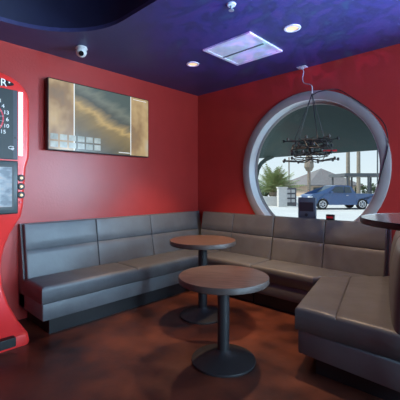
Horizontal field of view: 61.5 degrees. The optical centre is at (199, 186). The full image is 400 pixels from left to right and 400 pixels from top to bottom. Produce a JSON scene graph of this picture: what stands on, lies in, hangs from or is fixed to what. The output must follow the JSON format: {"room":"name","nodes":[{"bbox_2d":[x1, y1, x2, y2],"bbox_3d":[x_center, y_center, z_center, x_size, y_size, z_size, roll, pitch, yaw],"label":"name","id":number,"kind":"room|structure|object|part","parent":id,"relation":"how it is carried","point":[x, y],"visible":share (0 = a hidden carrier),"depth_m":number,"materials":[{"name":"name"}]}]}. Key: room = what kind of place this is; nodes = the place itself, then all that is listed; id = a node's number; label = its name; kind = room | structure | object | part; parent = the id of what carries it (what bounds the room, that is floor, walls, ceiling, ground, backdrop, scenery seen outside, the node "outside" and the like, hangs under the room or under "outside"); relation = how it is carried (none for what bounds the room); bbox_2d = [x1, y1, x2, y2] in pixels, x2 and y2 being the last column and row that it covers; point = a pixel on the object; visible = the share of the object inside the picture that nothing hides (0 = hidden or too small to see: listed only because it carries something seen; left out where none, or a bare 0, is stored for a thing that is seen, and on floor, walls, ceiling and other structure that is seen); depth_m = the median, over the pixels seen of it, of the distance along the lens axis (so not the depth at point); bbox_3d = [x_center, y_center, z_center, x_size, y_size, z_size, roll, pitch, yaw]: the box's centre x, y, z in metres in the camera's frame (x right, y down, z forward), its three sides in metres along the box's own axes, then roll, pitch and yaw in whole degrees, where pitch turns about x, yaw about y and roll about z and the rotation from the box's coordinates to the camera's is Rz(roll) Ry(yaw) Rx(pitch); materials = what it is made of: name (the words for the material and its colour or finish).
{"room":"eatery","nodes":[
{"label":"eatery","id":0,"kind":"room"},
{"bbox_2d":[0,40,197,319],"bbox_3d":[-2.662,-0.450,3.295,0.200,3.900,7.800,0,0,44],"label":"wall","id":1,"kind":"structure","parent":0,"point":[59,185],"depth_m":4.49,"materials":[{"name":"red paint"}]},
{"bbox_2d":[45,77,148,157],"bbox_3d":[-1.306,-0.860,4.482,0.122,0.850,1.470,0,0,44],"label":"television","id":2,"kind":"object","parent":1,"relation":"attached to","point":[79,118],"visible":1,"depth_m":4.33,"materials":[{"name":"multicoloured glass"}]},
{"bbox_2d":[75,84,129,154],"bbox_3d":[-1.264,-0.861,4.442,0.002,0.824,0.830,0,0,44],"label":"picture","id":3,"kind":"object","parent":2,"relation":"attached to","point":[102,117],"depth_m":4.41,"materials":[{"name":"multicoloured"}]},
{"bbox_2d":[0,290,382,399],"bbox_3d":[-0.052,1.560,0.671,7.600,0.120,8.000,0,0,44],"label":"floor","id":4,"kind":"structure","parent":0,"point":[143,352],"depth_m":2.87,"materials":[{"name":"concrete"}]},
{"bbox_2d":[0,73,28,352],"bbox_3d":[-2.095,0.190,3.204,0.723,2.620,0.830,0,0,44],"label":"machine","id":5,"kind":"object","parent":4,"relation":"on","point":[14,101],"visible":1,"depth_m":3.27,"materials":[{"name":"red plastic"}]},
{"bbox_3d":[-1.937,1.427,3.053,0.285,0.085,0.400,0,0,44],"label":"foot plate","id":6,"kind":"part","parent":5,"relation":"part of","materials":[{"name":"black metal"}]},
{"bbox_3d":[-2.017,-0.613,3.129,0.022,0.685,0.584,0,0,44],"label":"panel","id":7,"kind":"part","parent":5,"relation":"part of","materials":[{"name":"black plastic"}]},
{"bbox_2d":[18,92,22,155],"bbox_3d":[-1.798,-0.630,3.365,0.020,0.640,0.042,0,0,44],"label":"strip light","id":8,"kind":"object","parent":5,"relation":"attached to","point":[20,94],"depth_m":3.36,"materials":[{"name":"white plastic"}]},
{"bbox_2d":[18,211,218,333],"bbox_3d":[-0.801,0.957,4.588,0.688,1.086,2.900,0,0,44],"label":"bench","id":9,"kind":"object","parent":4,"relation":"on","point":[71,273],"visible":0.9,"depth_m":4.05,"materials":[{"name":"grey leather"}]},
{"bbox_3d":[-1.636,0.722,4.019,0.178,0.616,0.865,0,0,44],"label":"backrest","id":10,"kind":"part","parent":9,"relation":"part of","materials":[{"name":"grey leather"}]},
{"bbox_2d":[24,263,137,304],"bbox_3d":[-1.340,1.073,3.886,0.500,0.177,1.140,0,0,44],"label":"seat cushion","id":11,"kind":"object","parent":9,"relation":"on","point":[52,287],"depth_m":3.70,"materials":[{"name":"grey leather"}]},
{"bbox_3d":[-1.032,0.722,4.653,0.178,0.616,0.875,0,0,44],"label":"backrest","id":12,"kind":"part","parent":9,"relation":"part of","materials":[{"name":"grey leather"}]},
{"bbox_2d":[118,249,218,280],"bbox_3d":[-0.399,1.073,4.874,0.500,0.177,1.590,0,0,44],"label":"seat cushion","id":13,"kind":"object","parent":9,"relation":"on","point":[164,263],"depth_m":4.57,"materials":[{"name":"grey leather"}]},
{"bbox_3d":[-0.389,0.722,5.328,0.178,0.616,0.980,0,0,44],"label":"backrest","id":14,"kind":"part","parent":9,"relation":"part of","materials":[{"name":"grey leather"}]},
{"bbox_2d":[170,235,235,324],"bbox_3d":[0.031,1.058,3.926,0.770,0.885,0.770,0,0,15],"label":"round table","id":15,"kind":"object","parent":4,"relation":"on","point":[202,314],"visible":0.97,"depth_m":3.83,"materials":[{"name":"brown wood"}]},
{"bbox_2d":[178,265,268,377],"bbox_3d":[0.203,1.133,2.913,0.780,0.735,0.780,0,0,15],"label":"round table","id":16,"kind":"object","parent":4,"relation":"on","point":[221,359],"visible":1,"depth_m":2.84,"materials":[{"name":"brown wood"}]},
{"bbox_2d":[200,211,276,302],"bbox_3d":[0.373,0.957,5.021,1.395,1.086,0.688,0,0,44],"label":"bench","id":17,"kind":"object","parent":4,"relation":"on","point":[253,234],"visible":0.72,"depth_m":4.90,"materials":[{"name":"grey leather"}]},
{"bbox_3d":[0.274,0.722,5.410,0.655,0.616,0.178,0,0,44],"label":"backrest","id":18,"kind":"part","parent":17,"relation":"part of","materials":[{"name":"grey leather"}]},
{"bbox_2d":[207,251,268,267],"bbox_3d":[0.488,1.073,4.783,0.900,0.177,0.500,0,0,44],"label":"seat cushion","id":19,"kind":"object","parent":17,"relation":"on","point":[237,258],"depth_m":4.70,"materials":[{"name":"grey leather"}]},
{"bbox_3d":[0.546,0.875,5.203,1.395,0.919,0.188,0,0,44],"label":"backrest frame","id":20,"kind":"part","parent":17,"relation":"part of","materials":[{"name":"grey leather"}]},
{"bbox_3d":[0.770,0.722,4.937,0.705,0.616,0.178,0,0,44],"label":"backrest","id":21,"kind":"part","parent":17,"relation":"part of","materials":[{"name":"grey leather"}]},
{"bbox_2d":[251,216,391,314],"bbox_3d":[1.405,0.957,4.039,1.435,1.086,0.688,0,0,44],"label":"bench","id":22,"kind":"object","parent":4,"relation":"on","point":[304,250],"visible":0.79,"depth_m":4.04,"materials":[{"name":"grey leather"}]},
{"bbox_3d":[1.293,0.722,4.439,0.720,0.616,0.178,0,0,44],"label":"backrest","id":23,"kind":"part","parent":22,"relation":"part of","materials":[{"name":"grey leather"}]},
{"bbox_2d":[251,260,365,290],"bbox_3d":[1.301,1.073,4.009,1.325,0.177,0.500,0,0,44],"label":"seat cushion","id":24,"kind":"object","parent":22,"relation":"on","point":[296,275],"depth_m":3.97,"materials":[{"name":"grey leather"}]},
{"bbox_2d":[326,214,334,219],"bbox_3d":[1.633,0.378,4.208,0.100,0.068,0.043,0,0,44],"label":"box","id":25,"kind":"object","parent":22,"relation":"on","point":[328,216],"visible":1,"depth_m":4.20,"materials":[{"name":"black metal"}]},
{"bbox_3d":[1.578,0.875,4.220,1.435,0.919,0.188,0,0,44],"label":"backrest frame","id":26,"kind":"part","parent":22,"relation":"part of","materials":[{"name":"grey leather"}]},
{"bbox_3d":[1.807,0.722,3.949,0.690,0.616,0.178,0,0,44],"label":"backrest","id":27,"kind":"part","parent":22,"relation":"part of","materials":[{"name":"grey leather"}]},
{"bbox_2d":[295,230,399,399],"bbox_3d":[1.487,0.955,3.060,0.930,1.090,1.761,0,0,30],"label":"bench","id":28,"kind":"object","parent":4,"relation":"on","point":[350,326],"visible":0.98,"depth_m":2.53,"materials":[{"name":"grey leather"}]},
{"bbox_2d":[295,276,399,361],"bbox_3d":[1.436,1.062,3.132,0.770,0.197,1.685,0,0,30],"label":"seat cushion","id":29,"kind":"object","parent":28,"relation":"on","point":[351,313],"depth_m":2.63,"materials":[{"name":"grey leather"}]},
{"bbox_3d":[1.939,0.714,3.289,0.150,0.592,0.715,0,0,30],"label":"backrest","id":30,"kind":"part","parent":28,"relation":"part of","materials":[{"name":"grey leather"}]},
{"bbox_3d":[1.550,0.714,2.605,0.150,0.592,0.850,0,0,30],"label":"backrest","id":31,"kind":"part","parent":28,"relation":"part of","materials":[{"name":"grey leather"}]},
{"bbox_2d":[360,213,399,230],"bbox_3d":[1.457,0.843,1.899,1.000,1.315,1.000,0,0,15],"label":"bar table","id":32,"kind":"object","parent":4,"relation":"on","point":[391,221],"visible":1,"depth_m":1.92,"materials":[{"name":"brown wood"}]},
{"bbox_2d":[0,0,399,95],"bbox_3d":[-0.052,-1.620,0.671,7.200,0.040,7.600,0,0,44],"label":"ceiling","id":33,"kind":"structure","parent":0,"point":[154,42],"depth_m":3.57,"materials":[{"name":"blue paint"}]},
{"bbox_2d":[0,0,148,27],"bbox_3d":[-1.233,-1.895,0.677,4.520,0.510,4.380,0,0,44],"label":"ceiling recess","id":34,"kind":"structure","parent":33,"relation":"attached to","point":[48,13],"depth_m":3.42,"materials":[{"name":"blue paint"}]},
{"bbox_2d":[76,45,87,57],"bbox_3d":[-1.351,-1.539,3.838,0.142,0.122,0.136,0,0,44],"label":"security camera","id":35,"kind":"object","parent":33,"relation":"attached to","point":[81,50],"visible":1,"depth_m":3.79,"materials":[{"name":"white plastic"}]},
{"bbox_2d":[186,62,198,66],"bbox_3d":[-0.093,-1.595,4.369,0.170,0.010,0.170,0,0,44],"label":"recessed light","id":36,"kind":"object","parent":33,"relation":"in","point":[191,64],"visible":1,"depth_m":4.38,"materials":[{"name":"white metal"}]},
{"bbox_2d":[227,2,235,11],"bbox_3d":[0.275,-1.574,2.942,0.084,0.060,0.084,0,0,44],"label":"sprinkler","id":37,"kind":"object","parent":33,"relation":"attached to","point":[230,5],"visible":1,"depth_m":2.93,"materials":[{"name":"white metal"}]},
{"bbox_2d":[203,31,282,65],"bbox_3d":[0.498,-1.591,3.917,0.660,0.018,0.660,0,0,44],"label":"ceiling panel","id":38,"kind":"object","parent":33,"relation":"attached to","point":[247,47],"visible":1,"depth_m":3.88,"materials":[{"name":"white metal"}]},
{"bbox_3d":[0.394,-1.592,3.807,0.580,0.008,0.278,0,0,44],"label":"frosted pane","id":39,"kind":"part","parent":38,"relation":"part of","materials":[{"name":"white glass"}]},
{"bbox_3d":[0.603,-1.592,4.026,0.580,0.008,0.278,0,0,44],"label":"frosted pane","id":40,"kind":"part","parent":38,"relation":"part of","materials":[{"name":"white glass"}]},
{"bbox_2d":[284,24,300,32],"bbox_3d":[0.929,-1.595,3.382,0.170,0.010,0.170,0,0,44],"label":"recessed light","id":41,"kind":"object","parent":33,"relation":"in","point":[290,28],"visible":1,"depth_m":3.38,"materials":[{"name":"white metal"}]},
{"bbox_2d":[297,65,307,69],"bbox_3d":[1.362,-1.586,4.475,0.120,0.028,0.090,0,0,44],"label":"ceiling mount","id":42,"kind":"object","parent":33,"relation":"attached to","point":[303,66],"visible":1,"depth_m":4.46,"materials":[{"name":"white plastic"}]},
{"bbox_2d":[302,69,312,92],"bbox_3d":[1.344,-1.349,4.247,0.045,0.457,0.466,0,0,2],"label":"power cord","id":43,"kind":"object","parent":42,"relation":"hanging from","point":[302,69],"visible":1,"depth_m":4.24,"materials":[{"name":"white plastic"}]},
{"bbox_2d":[283,94,339,163],"bbox_3d":[1.316,-0.707,4.011,0.622,0.815,0.656,0,0,5],"label":"chandelier","id":44,"kind":"object","parent":33,"relation":"hanging from","point":[312,142],"visible":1,"depth_m":3.97,"materials":[{"name":"black metal"}]},
{"bbox_2d":[198,44,399,240],"bbox_3d":[2.638,-0.450,3.495,7.200,3.900,0.200,0,0,44],"label":"wall","id":45,"kind":"structure","parent":0,"point":[227,118],"depth_m":5.01,"materials":[{"name":"red paint"}]},
{"bbox_2d":[243,90,391,221],"bbox_3d":[1.483,-0.245,4.574,2.060,2.060,0.230,0,0,44],"label":"window","id":46,"kind":"structure","parent":45,"relation":"in","point":[256,141],"depth_m":4.57,"materials":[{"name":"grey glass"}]},
{"bbox_2d":[298,197,316,218],"bbox_3d":[1.460,0.401,4.578,0.250,0.515,0.046,0,0,44],"label":"sign holder","id":47,"kind":"object","parent":46,"relation":"on","point":[307,207],"visible":0.67,"depth_m":4.56,"materials":[{"name":"plastic"}]},
{"bbox_3d":[1.447,0.268,4.565,0.200,0.120,0.005,0,0,44],"label":"panel","id":48,"kind":"part","parent":47,"relation":"part of","materials":[{"name":"black plastic"}]},
{"bbox_3d":[1.526,-0.245,4.619,1.820,1.820,0.035,0,0,44],"label":"frame","id":49,"kind":"part","parent":46,"relation":"part of","materials":[{"name":"grey metal"}]},
{"bbox_2d":[313,89,388,183],"bbox_3d":[1.773,-0.630,4.032,0.817,1.194,0.275,0,0,16],"label":"cable","id":50,"kind":"object","parent":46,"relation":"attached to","point":[327,89],"visible":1,"depth_m":3.86,"materials":[{"name":"metal"}]},
{"label":"outside","id":51,"kind":"structure","parent":0,"visible":0},
{"bbox_2d":[263,191,372,220],"bbox_3d":[41.408,1.590,49.428,160.000,0.140,119.800,0,0,44],"label":"ground","id":52,"kind":"structure","parent":51,"point":[341,212],"depth_m":20.84,"materials":[{"name":"grey concrete"}]},
{"bbox_2d":[263,197,276,205],"bbox_3d":[4.979,1.145,27.000,2.550,0.750,0.300,0,0,0],"label":"wall","id":53,"kind":"structure","parent":52,"relation":"on","point":[270,201],"depth_m":26.85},
{"bbox_2d":[258,162,304,196],"bbox_3d":[6.777,-0.345,29.949,5.684,3.731,4.936,0,0,-31],"label":"palm tree","id":54,"kind":"object","parent":52,"relation":"on","point":[274,179],"visible":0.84,"depth_m":29.32,"materials":[{"name":"green plant"}]},
{"bbox_2d":[276,187,287,206],"bbox_3d":[6.345,0.760,26.000,0.760,1.520,0.700,0,0,0],"label":"gate pillar","id":55,"kind":"structure","parent":52,"relation":"on","point":[281,191],"depth_m":25.70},
{"bbox_2d":[282,157,289,182],"bbox_3d":[12.184,-1.280,46.000,1.800,5.600,0.180,0,0,0],"label":"utility pole","id":56,"kind":"object","parent":52,"relation":"on","point":[288,157],"visible":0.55,"depth_m":45.96,"materials":[{"name":"grey wood"}]},
{"bbox_2d":[287,188,295,205],"bbox_3d":[7.272,0.795,26.990,0.840,1.450,0.420,0,0,0],"label":"rack","id":57,"kind":"object","parent":52,"relation":"on","point":[291,192],"visible":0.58,"depth_m":26.80,"materials":[{"name":"grey metal"}]},
{"bbox_2d":[304,155,313,191],"bbox_3d":[9.832,-1.599,30.172,1.425,6.239,1.875,0,0,12],"label":"palm tree","id":58,"kind":"object","parent":52,"relation":"on","point":[308,166],"visible":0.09,"depth_m":29.86,"materials":[{"name":"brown plant"}]},
{"bbox_2d":[258,104,377,175],"bbox_3d":[2.758,-0.250,5.507,11.400,3.500,2.840,0,0,44],"label":"canopy","id":59,"kind":"object","parent":52,"relation":"on","point":[355,136],"visible":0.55,"depth_m":6.55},
{"bbox_2d":[286,169,362,195],"bbox_3d":[20.369,-0.855,58.000,10.000,4.750,9.600,0,0,-14],"label":"pavilion building","id":60,"kind":"structure","parent":52,"relation":"on","point":[320,177],"depth_m":55.04,"materials":[{"name":"beige paint"}]},
{"bbox_2d":[299,185,373,209],"bbox_3d":[9.665,0.702,23.501,5.046,1.636,1.994,0,0,-6],"label":"car","id":61,"kind":"object","parent":52,"relation":"on","point":[326,195],"visible":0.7,"depth_m":22.72,"materials":[{"name":"blue paint"}]},
{"bbox_2d":[346,152,349,185],"bbox_3d":[20.394,-4.361,46.190,1.841,11.761,1.297,0,0,-23],"label":"palm tree","id":62,"kind":"object","parent":52,"relation":"on","point":[347,153],"visible":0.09,"depth_m":45.79,"materials":[{"name":"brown plant"}]},
{"bbox_2d":[329,173,378,192],"bbox_3d":[20.750,-0.055,42.000,7.400,3.150,5.000,0,0,0],"label":"carport","id":63,"kind":"object","parent":52,"relation":"on","point":[369,176],"visible":0.45,"depth_m":39.84,"materials":[{"name":"grey metal"}]},
{"bbox_3d":[19.950,0.120,39.800,0.180,2.800,0.180,0,0,0],"label":"post","id":64,"kind":"part","parent":63,"relation":"part of","materials":[{"name":"grey metal"}]},
{"bbox_3d":[22.450,0.120,44.200,0.180,2.800,0.180,0,0,0],"label":"post","id":65,"kind":"part","parent":63,"relation":"part of","materials":[{"name":"grey metal"}]},
{"bbox_2d":[356,151,360,192],"bbox_3d":[23.708,-3.330,49.790,1.485,9.700,1.843,0,0,24],"label":"palm tree","id":66,"kind":"object","parent":52,"relation":"on","point":[358,183],"visible":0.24,"depth_m":49.78,"materials":[{"name":"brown plant"}]},
{"bbox_2d":[355,183,375,193],"bbox_3d":[29.732,0.347,59.977,8.378,2.593,1.889,0,0,0],"label":"hedge","id":67,"kind":"object","parent":52,"relation":"on","point":[363,188],"visible":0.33,"depth_m":59.71,"materials":[{"name":"green plant"}]},
{"bbox_2d":[377,150,377,182],"bbox_3d":[12.848,-0.824,23.839,0.568,4.688,0.180,0,0,44],"label":"street lamp","id":68,"kind":"object","parent":52,"relation":"on","point":[377,150],"visible":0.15,"depth_m":23.96,"materials":[{"name":"grey metal"}]}
]}

